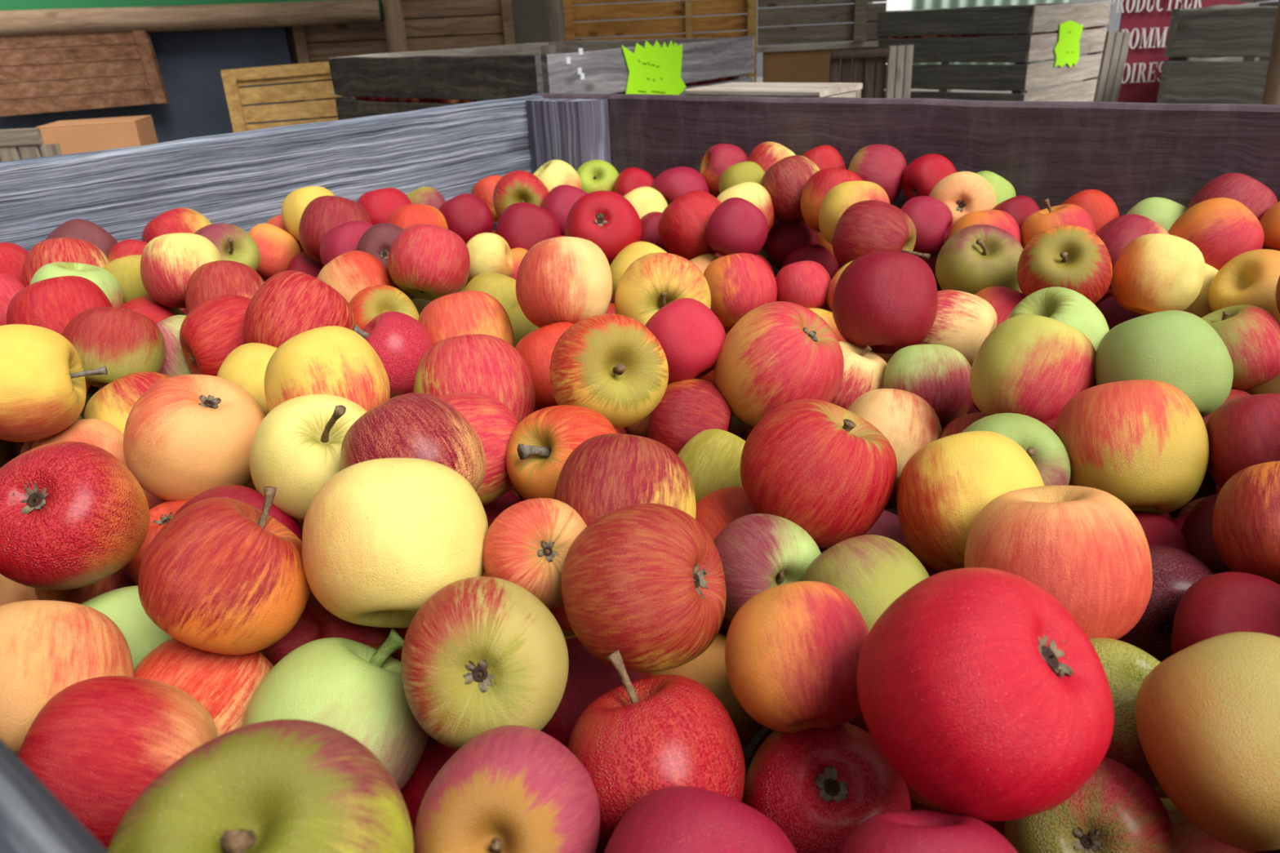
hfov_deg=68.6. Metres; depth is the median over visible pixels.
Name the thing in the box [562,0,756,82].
wooden crate
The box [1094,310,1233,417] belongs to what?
apple
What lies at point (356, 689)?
apple
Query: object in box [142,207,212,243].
apple
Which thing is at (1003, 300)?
apple
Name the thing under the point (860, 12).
wooden crate
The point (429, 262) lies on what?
apple
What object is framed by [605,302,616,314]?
apple
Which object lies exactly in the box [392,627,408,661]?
apple
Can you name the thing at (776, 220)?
apple
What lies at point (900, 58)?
crate
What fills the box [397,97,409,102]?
apple
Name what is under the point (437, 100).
apple
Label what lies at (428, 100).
apple
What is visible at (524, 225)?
apple
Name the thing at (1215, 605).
apple
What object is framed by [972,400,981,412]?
apple
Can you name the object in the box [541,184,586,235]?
apple
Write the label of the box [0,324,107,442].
apple
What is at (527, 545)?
apple
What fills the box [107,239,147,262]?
apple
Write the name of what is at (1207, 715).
apple
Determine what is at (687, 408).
apple
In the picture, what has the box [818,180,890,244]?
apple
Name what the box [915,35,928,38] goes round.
apple
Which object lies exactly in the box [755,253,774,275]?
apple
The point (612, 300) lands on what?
apple
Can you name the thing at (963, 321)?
apple
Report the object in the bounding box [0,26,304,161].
slate board
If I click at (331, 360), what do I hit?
apple
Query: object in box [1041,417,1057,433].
apple
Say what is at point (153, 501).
apple
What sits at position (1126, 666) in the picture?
apple
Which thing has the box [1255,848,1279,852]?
apple
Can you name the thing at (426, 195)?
apple
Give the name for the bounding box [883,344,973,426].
apple
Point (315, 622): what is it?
apple
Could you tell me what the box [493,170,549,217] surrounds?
apple
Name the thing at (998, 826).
apple
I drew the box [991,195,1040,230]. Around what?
apple
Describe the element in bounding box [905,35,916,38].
apple
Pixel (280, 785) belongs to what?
apple
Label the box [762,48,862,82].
board
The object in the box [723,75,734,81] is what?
apple
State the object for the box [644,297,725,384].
apple
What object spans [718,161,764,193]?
apple
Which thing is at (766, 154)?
apple
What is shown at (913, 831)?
apple
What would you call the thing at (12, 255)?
apple
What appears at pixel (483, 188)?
apple
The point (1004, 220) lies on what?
apple
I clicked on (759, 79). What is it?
floor
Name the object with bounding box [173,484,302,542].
apple
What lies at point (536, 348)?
apple
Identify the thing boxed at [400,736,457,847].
apple
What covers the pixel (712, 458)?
apple
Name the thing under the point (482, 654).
apple
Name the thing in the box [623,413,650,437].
apple
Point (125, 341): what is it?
apple
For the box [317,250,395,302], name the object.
apple
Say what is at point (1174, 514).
apple
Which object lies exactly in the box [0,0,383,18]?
panel
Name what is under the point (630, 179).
apple
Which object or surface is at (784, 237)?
apple
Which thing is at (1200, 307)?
apple
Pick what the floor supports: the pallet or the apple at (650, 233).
the pallet
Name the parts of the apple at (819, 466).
stem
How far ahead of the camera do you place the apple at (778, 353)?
0.57 m
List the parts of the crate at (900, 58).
rail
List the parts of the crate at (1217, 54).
corner post, corner post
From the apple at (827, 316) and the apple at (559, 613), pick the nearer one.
the apple at (559, 613)
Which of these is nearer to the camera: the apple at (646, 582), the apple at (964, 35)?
the apple at (646, 582)
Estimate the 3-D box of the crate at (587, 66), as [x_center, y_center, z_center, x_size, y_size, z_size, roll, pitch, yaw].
[-0.281,-0.964,3.359,1.156,0.752,1.182,15,29,35]
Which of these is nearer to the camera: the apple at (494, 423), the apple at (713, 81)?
the apple at (494, 423)
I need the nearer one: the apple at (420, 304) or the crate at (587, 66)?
the apple at (420, 304)
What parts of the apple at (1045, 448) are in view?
stem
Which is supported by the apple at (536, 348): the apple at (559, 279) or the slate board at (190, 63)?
the apple at (559, 279)
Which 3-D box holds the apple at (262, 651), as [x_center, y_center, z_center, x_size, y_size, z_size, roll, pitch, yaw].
[-0.181,0.105,0.480,0.047,0.046,0.039,-21,30,-36]
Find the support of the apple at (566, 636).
in the bin at (1131, 153)
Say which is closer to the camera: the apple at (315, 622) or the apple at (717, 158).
the apple at (315, 622)
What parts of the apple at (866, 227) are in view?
stem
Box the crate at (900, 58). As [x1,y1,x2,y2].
[829,44,913,97]
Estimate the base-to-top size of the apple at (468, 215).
0.066 m
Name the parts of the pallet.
rail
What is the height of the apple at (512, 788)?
0.060 m
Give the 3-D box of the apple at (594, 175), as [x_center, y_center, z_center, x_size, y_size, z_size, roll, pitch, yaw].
[-0.057,-0.321,1.249,0.067,0.066,0.066,6,25,19]
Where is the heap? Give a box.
[0,230,1279,852]
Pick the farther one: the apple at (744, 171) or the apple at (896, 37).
the apple at (896, 37)
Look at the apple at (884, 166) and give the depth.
0.98 m
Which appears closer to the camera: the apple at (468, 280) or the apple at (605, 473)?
the apple at (605, 473)
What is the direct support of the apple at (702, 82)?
in the crate at (587, 66)
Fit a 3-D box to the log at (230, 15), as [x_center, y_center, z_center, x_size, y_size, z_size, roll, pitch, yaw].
[-2.642,-1.767,4.105,2.920,0.112,0.119,-7,24,-11]
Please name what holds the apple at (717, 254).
on the heap
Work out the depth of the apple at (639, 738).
0.31 m
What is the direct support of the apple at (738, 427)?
on the heap
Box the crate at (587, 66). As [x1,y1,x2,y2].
[328,35,754,119]
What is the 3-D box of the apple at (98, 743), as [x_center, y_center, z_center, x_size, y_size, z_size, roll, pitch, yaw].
[-0.183,0.121,0.331,0.064,0.063,0.062,-6,24,-8]
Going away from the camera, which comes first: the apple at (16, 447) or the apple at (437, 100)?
the apple at (16, 447)
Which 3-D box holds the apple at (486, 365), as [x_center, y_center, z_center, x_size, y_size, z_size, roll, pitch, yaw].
[-0.102,-0.019,0.576,0.076,0.077,0.074,7,26,22]
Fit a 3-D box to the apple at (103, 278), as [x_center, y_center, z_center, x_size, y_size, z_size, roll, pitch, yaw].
[-0.452,-0.102,0.753,0.066,0.061,0.068,-12,25,-20]
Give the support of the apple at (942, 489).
on the heap
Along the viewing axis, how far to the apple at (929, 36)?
4.70 m
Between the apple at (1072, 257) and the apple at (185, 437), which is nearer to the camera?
the apple at (185, 437)
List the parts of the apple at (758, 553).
stem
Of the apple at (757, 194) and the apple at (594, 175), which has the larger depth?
the apple at (594, 175)
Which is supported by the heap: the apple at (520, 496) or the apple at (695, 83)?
the apple at (520, 496)
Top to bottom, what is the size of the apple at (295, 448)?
0.071 m
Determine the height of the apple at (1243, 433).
0.056 m
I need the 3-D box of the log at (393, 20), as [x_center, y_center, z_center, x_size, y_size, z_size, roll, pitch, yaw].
[-1.160,-1.796,4.494,0.102,1.500,0.100,15,29,35]
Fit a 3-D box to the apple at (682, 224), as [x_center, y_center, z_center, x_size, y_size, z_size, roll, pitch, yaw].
[0.057,-0.205,0.967,0.073,0.076,0.076,-23,30,-38]
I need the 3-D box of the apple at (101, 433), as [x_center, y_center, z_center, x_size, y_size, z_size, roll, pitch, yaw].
[-0.345,0.024,0.581,0.056,0.057,0.057,-13,26,-23]
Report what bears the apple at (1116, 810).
on the heap
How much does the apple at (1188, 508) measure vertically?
0.047 m
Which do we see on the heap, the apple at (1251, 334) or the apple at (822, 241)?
the apple at (822, 241)
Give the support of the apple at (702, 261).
on the heap
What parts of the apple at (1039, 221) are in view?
stem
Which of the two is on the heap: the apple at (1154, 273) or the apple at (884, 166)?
the apple at (1154, 273)
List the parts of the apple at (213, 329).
stem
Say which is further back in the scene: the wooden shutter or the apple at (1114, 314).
the wooden shutter
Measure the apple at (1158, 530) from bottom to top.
0.049 m
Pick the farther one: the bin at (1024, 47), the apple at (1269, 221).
the bin at (1024, 47)
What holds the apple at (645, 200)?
on the heap
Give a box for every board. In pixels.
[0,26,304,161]
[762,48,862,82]
[1093,31,1131,102]
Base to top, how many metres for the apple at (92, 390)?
0.067 m
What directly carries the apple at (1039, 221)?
on the apple
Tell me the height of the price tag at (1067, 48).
0.220 m
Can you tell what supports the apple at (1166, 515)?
on the heap
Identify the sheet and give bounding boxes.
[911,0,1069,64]
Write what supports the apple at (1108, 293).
on the heap
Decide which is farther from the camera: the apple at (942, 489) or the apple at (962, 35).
the apple at (962, 35)
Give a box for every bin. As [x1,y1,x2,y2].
[0,93,1279,852]
[861,0,1112,101]
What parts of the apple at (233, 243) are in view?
stem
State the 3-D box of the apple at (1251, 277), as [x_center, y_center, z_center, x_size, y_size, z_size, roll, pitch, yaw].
[0.463,-0.098,0.697,0.064,0.066,0.067,-13,26,-23]
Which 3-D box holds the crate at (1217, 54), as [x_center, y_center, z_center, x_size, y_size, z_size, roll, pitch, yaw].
[2.093,-0.969,3.080,0.801,0.778,0.501,-23,31,-38]
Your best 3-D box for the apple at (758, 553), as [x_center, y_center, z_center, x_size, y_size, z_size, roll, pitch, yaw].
[0.059,0.069,0.440,0.055,0.056,0.050,-12,25,-19]
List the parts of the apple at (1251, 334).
stem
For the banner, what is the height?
0.500 m
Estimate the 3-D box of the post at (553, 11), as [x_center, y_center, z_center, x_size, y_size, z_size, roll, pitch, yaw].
[-0.443,-1.978,4.833,0.154,1.500,0.149,15,29,35]
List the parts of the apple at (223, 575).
stem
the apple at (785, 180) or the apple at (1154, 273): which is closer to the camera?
the apple at (1154, 273)
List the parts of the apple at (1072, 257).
stem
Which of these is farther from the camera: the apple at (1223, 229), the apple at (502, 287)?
the apple at (502, 287)
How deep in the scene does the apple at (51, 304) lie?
0.65 m
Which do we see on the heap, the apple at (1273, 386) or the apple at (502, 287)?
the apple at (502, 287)
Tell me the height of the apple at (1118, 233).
0.067 m
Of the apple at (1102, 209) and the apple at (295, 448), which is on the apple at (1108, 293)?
the apple at (1102, 209)
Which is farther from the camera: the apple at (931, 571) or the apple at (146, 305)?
the apple at (146, 305)
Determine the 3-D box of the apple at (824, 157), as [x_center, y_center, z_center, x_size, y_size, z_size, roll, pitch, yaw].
[0.202,-0.285,1.049,0.056,0.058,0.058,-15,27,-27]
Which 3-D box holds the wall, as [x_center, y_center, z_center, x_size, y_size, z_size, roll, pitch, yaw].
[-2.324,-1.694,4.450,4.050,1.450,0.052,-8,24,-11]
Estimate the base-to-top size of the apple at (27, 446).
0.063 m
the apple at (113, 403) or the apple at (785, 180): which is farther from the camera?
the apple at (785, 180)
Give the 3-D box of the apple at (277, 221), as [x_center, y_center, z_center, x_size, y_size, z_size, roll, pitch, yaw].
[-0.376,-0.201,1.013,0.061,0.059,0.060,-14,26,-24]
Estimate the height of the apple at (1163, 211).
0.063 m
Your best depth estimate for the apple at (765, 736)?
0.45 m
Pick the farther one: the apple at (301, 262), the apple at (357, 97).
the apple at (357, 97)
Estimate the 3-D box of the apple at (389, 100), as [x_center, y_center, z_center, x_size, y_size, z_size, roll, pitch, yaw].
[-0.800,-1.085,3.096,0.064,0.068,0.069,13,28,31]
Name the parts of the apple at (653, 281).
stem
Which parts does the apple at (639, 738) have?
stem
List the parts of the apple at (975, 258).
stem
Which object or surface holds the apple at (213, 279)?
on the heap
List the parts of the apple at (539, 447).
stem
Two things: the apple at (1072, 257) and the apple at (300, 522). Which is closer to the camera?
the apple at (300, 522)
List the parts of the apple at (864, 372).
stem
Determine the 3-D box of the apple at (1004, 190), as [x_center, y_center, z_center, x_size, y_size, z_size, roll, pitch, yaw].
[0.349,-0.228,0.948,0.059,0.058,0.057,-11,25,-19]
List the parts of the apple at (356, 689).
stem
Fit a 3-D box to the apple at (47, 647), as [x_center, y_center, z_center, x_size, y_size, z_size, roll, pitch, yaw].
[-0.233,0.100,0.363,0.064,0.067,0.066,-2,24,2]
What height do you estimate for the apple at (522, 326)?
0.065 m
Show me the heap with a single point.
(1161, 793)
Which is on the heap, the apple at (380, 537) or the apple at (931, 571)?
the apple at (931, 571)
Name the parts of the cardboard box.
panel, panel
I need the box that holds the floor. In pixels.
[756,76,1097,93]
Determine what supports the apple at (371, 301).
on the heap
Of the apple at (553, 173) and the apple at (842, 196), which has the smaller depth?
the apple at (842, 196)
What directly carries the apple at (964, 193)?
on the heap
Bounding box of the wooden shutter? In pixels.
[0,30,169,116]
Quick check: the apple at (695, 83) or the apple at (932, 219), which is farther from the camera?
the apple at (695, 83)
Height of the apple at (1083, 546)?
0.068 m
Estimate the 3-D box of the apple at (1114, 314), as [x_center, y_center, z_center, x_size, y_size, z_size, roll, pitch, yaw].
[0.434,-0.087,0.851,0.063,0.066,0.066,-12,25,-21]
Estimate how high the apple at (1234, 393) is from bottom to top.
0.062 m
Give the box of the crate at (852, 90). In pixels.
[684,82,862,97]
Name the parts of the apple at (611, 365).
stem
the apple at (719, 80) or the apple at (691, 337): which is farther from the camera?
the apple at (719, 80)
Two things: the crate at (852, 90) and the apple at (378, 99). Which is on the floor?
the crate at (852, 90)
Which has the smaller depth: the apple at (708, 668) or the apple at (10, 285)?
the apple at (708, 668)
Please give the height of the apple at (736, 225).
0.062 m
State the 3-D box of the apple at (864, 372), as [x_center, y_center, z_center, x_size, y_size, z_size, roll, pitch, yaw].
[0.156,-0.033,0.700,0.064,0.061,0.065,-12,25,-19]
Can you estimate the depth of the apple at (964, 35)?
4.58 m
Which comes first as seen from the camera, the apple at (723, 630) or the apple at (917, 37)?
the apple at (723, 630)
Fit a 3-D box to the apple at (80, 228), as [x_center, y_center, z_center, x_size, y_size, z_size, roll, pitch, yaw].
[-0.506,-0.155,0.851,0.063,0.065,0.065,9,26,24]
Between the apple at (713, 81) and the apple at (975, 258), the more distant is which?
the apple at (713, 81)
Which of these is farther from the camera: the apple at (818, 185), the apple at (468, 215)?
the apple at (468, 215)
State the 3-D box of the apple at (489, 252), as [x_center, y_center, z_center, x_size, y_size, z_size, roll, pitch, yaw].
[-0.159,-0.175,0.986,0.049,0.056,0.056,-1,24,4]
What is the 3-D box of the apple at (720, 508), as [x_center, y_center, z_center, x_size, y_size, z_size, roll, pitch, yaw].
[0.050,0.063,0.511,0.059,0.061,0.061,-22,30,-37]
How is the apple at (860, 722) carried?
in the bin at (1131, 153)
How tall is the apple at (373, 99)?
0.068 m
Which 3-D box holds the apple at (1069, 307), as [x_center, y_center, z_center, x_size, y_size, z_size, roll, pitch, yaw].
[0.281,-0.061,0.635,0.066,0.065,0.067,-12,25,-21]
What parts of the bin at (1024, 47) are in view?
corner post, corner post, corner post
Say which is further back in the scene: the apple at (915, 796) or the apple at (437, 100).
the apple at (437, 100)
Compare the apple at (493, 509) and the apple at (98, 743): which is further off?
the apple at (493, 509)
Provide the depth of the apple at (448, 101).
2.86 m
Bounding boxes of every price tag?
[621,40,685,94]
[1053,20,1083,67]
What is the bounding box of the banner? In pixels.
[1106,0,1246,102]
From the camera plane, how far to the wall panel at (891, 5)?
6.50 m
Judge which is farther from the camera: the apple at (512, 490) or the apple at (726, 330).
the apple at (726, 330)
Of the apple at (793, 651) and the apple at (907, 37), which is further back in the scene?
the apple at (907, 37)
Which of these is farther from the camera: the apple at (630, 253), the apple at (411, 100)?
the apple at (411, 100)
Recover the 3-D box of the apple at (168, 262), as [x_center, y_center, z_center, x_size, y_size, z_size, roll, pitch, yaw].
[-0.369,-0.126,0.757,0.062,0.063,0.064,-12,25,-21]
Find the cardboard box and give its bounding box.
[36,115,158,155]
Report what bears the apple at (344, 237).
on the heap
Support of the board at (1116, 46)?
on the floor
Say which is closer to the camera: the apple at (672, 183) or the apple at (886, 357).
the apple at (886, 357)
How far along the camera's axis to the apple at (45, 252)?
0.78 m
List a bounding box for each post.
[542,0,565,42]
[1262,0,1279,104]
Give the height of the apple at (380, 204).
0.065 m
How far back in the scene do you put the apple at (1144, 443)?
0.47 m
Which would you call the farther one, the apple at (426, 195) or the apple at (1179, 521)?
the apple at (426, 195)
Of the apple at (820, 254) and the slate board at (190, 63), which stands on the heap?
the apple at (820, 254)
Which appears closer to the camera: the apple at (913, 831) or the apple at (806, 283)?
the apple at (913, 831)
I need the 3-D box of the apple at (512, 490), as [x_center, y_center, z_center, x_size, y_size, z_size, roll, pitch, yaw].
[-0.084,0.069,0.638,0.059,0.063,0.061,9,26,24]
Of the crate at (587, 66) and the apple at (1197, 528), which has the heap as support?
the apple at (1197, 528)
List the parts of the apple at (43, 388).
stem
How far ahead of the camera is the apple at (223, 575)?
0.36 m
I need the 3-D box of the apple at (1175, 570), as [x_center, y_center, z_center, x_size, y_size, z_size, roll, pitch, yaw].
[0.245,0.085,0.444,0.056,0.056,0.047,1,24,8]
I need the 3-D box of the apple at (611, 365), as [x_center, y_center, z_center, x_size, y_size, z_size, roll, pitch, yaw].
[-0.018,-0.032,0.545,0.069,0.068,0.064,-11,25,-19]
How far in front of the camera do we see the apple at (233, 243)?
0.88 m
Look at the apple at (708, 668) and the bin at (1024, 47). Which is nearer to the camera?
the apple at (708, 668)
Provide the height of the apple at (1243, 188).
0.068 m
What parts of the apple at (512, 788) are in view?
stem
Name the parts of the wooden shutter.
frame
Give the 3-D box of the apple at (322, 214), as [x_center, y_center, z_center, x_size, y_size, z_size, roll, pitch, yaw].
[-0.301,-0.193,0.929,0.071,0.072,0.072,-11,25,-18]
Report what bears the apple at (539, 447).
on the heap
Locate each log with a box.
[0,0,380,36]
[381,0,408,53]
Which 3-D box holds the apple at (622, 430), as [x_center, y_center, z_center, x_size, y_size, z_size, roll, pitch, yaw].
[-0.035,0.020,0.645,0.057,0.062,0.062,-6,24,-8]
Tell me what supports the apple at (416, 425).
on the heap
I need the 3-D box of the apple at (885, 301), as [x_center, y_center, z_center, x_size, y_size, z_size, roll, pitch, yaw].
[0.184,-0.093,0.705,0.078,0.080,0.078,-22,30,-38]
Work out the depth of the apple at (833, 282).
0.81 m
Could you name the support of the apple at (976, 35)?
in the bin at (1024, 47)
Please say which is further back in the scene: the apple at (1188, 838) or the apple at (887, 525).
the apple at (887, 525)
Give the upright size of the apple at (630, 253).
0.067 m
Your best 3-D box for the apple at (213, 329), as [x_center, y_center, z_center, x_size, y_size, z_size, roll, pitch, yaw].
[-0.297,-0.062,0.681,0.064,0.067,0.066,-21,30,-36]
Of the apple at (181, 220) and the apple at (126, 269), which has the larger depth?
the apple at (181, 220)
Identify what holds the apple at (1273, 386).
on the apple
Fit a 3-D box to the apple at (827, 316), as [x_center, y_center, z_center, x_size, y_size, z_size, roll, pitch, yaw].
[0.156,-0.072,0.824,0.066,0.064,0.062,-16,27,-27]
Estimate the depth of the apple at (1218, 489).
0.54 m
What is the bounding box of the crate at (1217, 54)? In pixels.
[1156,1,1278,104]
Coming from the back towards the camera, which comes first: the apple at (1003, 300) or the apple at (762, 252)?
the apple at (762, 252)
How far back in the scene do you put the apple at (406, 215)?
0.98 m
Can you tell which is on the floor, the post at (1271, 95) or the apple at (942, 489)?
the post at (1271, 95)
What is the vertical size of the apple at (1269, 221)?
0.050 m
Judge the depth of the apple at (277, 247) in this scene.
0.94 m
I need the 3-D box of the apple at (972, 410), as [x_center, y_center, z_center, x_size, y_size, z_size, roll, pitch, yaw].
[0.231,0.004,0.720,0.063,0.063,0.060,-12,25,-21]
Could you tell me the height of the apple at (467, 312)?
0.072 m
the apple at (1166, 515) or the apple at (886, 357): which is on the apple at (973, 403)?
the apple at (886, 357)
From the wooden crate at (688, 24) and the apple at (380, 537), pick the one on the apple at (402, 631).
the apple at (380, 537)
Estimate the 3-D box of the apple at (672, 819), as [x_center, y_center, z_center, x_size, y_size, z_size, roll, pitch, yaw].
[0.018,0.140,0.279,0.062,0.064,0.064,6,25,19]
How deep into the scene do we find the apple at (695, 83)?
3.12 m
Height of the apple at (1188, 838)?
0.067 m
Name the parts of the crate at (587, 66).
corner post, corner post, corner post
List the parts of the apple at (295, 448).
stem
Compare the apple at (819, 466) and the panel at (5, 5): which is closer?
the apple at (819, 466)
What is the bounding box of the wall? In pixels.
[284,0,545,119]
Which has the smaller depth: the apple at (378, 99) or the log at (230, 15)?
the apple at (378, 99)
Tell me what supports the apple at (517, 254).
on the heap
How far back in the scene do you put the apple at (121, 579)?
0.51 m
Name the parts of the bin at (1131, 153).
corner post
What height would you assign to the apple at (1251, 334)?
0.061 m
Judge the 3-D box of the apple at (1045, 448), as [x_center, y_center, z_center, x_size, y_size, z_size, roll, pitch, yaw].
[0.196,0.023,0.498,0.058,0.061,0.061,-13,26,-22]
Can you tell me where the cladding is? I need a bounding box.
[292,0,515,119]
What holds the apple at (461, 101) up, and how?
in the crate at (587, 66)
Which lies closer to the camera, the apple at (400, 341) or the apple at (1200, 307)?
the apple at (400, 341)
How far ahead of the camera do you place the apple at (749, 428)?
0.64 m
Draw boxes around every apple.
[0,242,28,281]
[0,272,25,325]
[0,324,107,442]
[0,439,16,466]
[0,441,150,590]
[0,573,38,605]
[0,600,133,755]
[6,275,112,334]
[11,415,84,456]
[17,675,217,850]
[18,440,35,455]
[22,237,109,286]
[29,262,124,307]
[30,418,128,468]
[34,566,136,604]
[45,218,117,258]
[61,306,165,387]
[80,386,98,418]
[80,585,172,670]
[84,371,169,434]
[103,254,150,303]
[106,719,413,852]
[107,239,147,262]
[120,295,186,323]
[123,374,266,501]
[124,500,188,585]
[133,637,273,736]
[137,486,311,655]
[140,232,222,308]
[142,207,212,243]
[142,488,162,509]
[155,315,193,377]
[161,480,257,502]
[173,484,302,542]
[179,294,251,376]
[185,260,263,313]
[194,222,260,271]
[217,342,277,415]
[243,270,354,347]
[244,629,429,791]
[248,222,300,279]
[249,394,367,521]
[258,648,266,657]
[263,590,398,666]
[264,325,390,412]
[265,213,304,252]
[281,186,334,243]
[286,251,324,277]
[296,519,303,532]
[298,195,371,263]
[302,457,488,627]
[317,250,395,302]
[320,220,373,266]
[340,392,485,491]
[348,284,419,329]
[352,311,434,398]
[355,96,366,100]
[356,187,412,225]
[356,222,403,284]
[365,97,376,101]
[376,97,387,102]
[386,97,399,102]
[386,204,448,229]
[387,223,470,301]
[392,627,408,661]
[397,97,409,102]
[400,576,568,750]
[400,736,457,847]
[406,186,445,209]
[408,98,422,102]
[410,297,431,315]
[413,333,535,424]
[413,724,599,852]
[417,290,514,346]
[421,98,435,102]
[434,98,446,102]
[438,193,493,244]
[438,392,518,506]
[446,99,461,103]
[459,99,472,103]
[461,277,471,291]
[463,272,518,311]
[466,232,513,279]
[471,175,502,222]
[482,497,586,608]
[483,490,520,528]
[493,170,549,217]
[494,202,560,250]
[506,304,539,347]
[506,404,617,500]
[509,486,520,500]
[510,248,528,279]
[514,487,525,501]
[515,236,612,328]
[515,322,573,412]
[533,160,582,191]
[540,636,651,747]
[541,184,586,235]
[548,604,573,633]
[549,313,668,429]
[553,433,696,526]
[561,502,726,671]
[563,633,576,639]
[564,190,641,266]
[567,649,745,849]
[576,160,618,193]
[604,786,796,852]
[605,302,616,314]
[609,241,666,298]
[610,296,614,303]
[613,167,654,196]
[614,252,711,325]
[615,427,627,434]
[623,186,667,218]
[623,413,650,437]
[640,211,669,253]
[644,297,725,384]
[648,377,732,454]
[650,166,709,204]
[650,632,760,750]
[657,190,721,260]
[677,428,745,502]
[685,81,697,86]
[689,253,718,274]
[695,486,758,541]
[697,80,706,85]
[699,143,747,195]
[700,369,715,383]
[703,253,777,328]
[706,78,717,84]
[706,197,768,256]
[713,301,844,426]
[713,513,821,622]
[714,252,723,257]
[715,77,725,82]
[716,182,773,232]
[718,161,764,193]
[718,616,731,636]
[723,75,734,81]
[723,327,731,333]
[724,581,869,733]
[729,413,746,439]
[740,399,897,547]
[742,722,911,852]
[743,424,754,441]
[746,141,795,172]
[746,728,773,774]
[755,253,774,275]
[757,248,777,275]
[760,155,819,222]
[762,217,781,269]
[764,218,818,267]
[775,260,831,309]
[781,244,839,279]
[800,168,862,232]
[801,145,845,169]
[802,534,929,631]
[808,307,847,342]
[815,231,842,269]
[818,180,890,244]
[821,510,904,553]
[826,260,853,311]
[830,341,887,409]
[831,200,930,266]
[831,251,937,353]
[841,809,1017,852]
[848,144,906,204]
[848,388,942,487]
[853,712,915,806]
[856,567,1114,821]
[876,353,893,363]
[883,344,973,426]
[884,486,897,509]
[894,35,906,38]
[897,431,1044,572]
[900,195,952,255]
[900,539,940,576]
[902,153,956,199]
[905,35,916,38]
[906,782,946,811]
[911,802,1004,837]
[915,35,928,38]
[920,289,997,367]
[921,255,942,291]
[928,35,940,37]
[928,171,996,226]
[935,224,1023,294]
[939,412,986,438]
[941,404,977,426]
[947,209,1022,245]
[951,34,963,36]
[961,413,1071,485]
[963,34,975,36]
[964,485,1152,639]
[969,314,1096,422]
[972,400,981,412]
[974,285,1025,326]
[975,34,987,36]
[976,170,1015,204]
[987,34,999,35]
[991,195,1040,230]
[1004,756,1174,852]
[1007,287,1109,351]
[1017,225,1112,304]
[1020,198,1096,248]
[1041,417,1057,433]
[1055,379,1209,515]
[1061,189,1119,232]
[1088,637,1161,791]
[1094,288,1112,305]
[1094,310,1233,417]
[1095,213,1168,289]
[1095,295,1142,329]
[1111,233,1205,315]
[1116,544,1214,662]
[1126,197,1186,232]
[1133,511,1190,553]
[1134,631,1279,851]
[1159,797,1256,852]
[1162,512,1168,518]
[1168,197,1264,270]
[1168,489,1199,518]
[1170,511,1190,530]
[1171,571,1279,654]
[1177,497,1206,515]
[1180,493,1231,573]
[1183,262,1218,317]
[1186,173,1277,221]
[1200,304,1279,390]
[1202,388,1250,476]
[1205,393,1279,488]
[1208,248,1279,322]
[1212,461,1279,584]
[1216,484,1221,493]
[1243,373,1279,395]
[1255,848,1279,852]
[1259,201,1279,251]
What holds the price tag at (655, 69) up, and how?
attached to the crate at (587, 66)
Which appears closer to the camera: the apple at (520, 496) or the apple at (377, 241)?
the apple at (520, 496)
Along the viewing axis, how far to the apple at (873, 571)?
0.39 m
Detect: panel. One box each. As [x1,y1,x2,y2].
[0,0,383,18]
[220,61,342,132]
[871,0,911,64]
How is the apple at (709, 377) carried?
on the apple at (738, 427)
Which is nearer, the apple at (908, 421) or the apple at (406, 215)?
the apple at (908, 421)
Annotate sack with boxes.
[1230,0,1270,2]
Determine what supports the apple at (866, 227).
on the heap
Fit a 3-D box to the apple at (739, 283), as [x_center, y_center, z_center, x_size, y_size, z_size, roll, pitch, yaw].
[0.088,-0.121,0.840,0.068,0.070,0.070,-14,26,-24]
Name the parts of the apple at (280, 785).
stem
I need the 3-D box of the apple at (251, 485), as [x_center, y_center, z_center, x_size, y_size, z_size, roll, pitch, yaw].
[-0.269,0.037,0.595,0.065,0.065,0.056,-6,24,-8]
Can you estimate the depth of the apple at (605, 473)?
0.41 m
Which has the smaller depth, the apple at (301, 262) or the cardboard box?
the apple at (301, 262)
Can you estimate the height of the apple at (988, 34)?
0.057 m
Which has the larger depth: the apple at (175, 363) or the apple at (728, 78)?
the apple at (728, 78)
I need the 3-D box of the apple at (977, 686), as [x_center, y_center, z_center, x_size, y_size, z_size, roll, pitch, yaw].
[0.105,0.081,0.290,0.074,0.073,0.074,-15,26,-25]
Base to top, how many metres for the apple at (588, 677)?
0.061 m
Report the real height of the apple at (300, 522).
0.063 m
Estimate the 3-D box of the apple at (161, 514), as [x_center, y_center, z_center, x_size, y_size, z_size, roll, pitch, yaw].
[-0.253,0.067,0.515,0.057,0.050,0.056,-12,25,-21]
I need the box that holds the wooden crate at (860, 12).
[756,0,886,53]
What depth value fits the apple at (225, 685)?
0.38 m
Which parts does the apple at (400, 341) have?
stem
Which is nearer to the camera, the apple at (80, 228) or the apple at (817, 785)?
the apple at (817, 785)
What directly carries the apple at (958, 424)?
on the heap
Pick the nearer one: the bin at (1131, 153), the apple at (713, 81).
the bin at (1131, 153)
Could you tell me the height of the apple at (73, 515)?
0.066 m
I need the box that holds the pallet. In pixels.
[0,127,62,161]

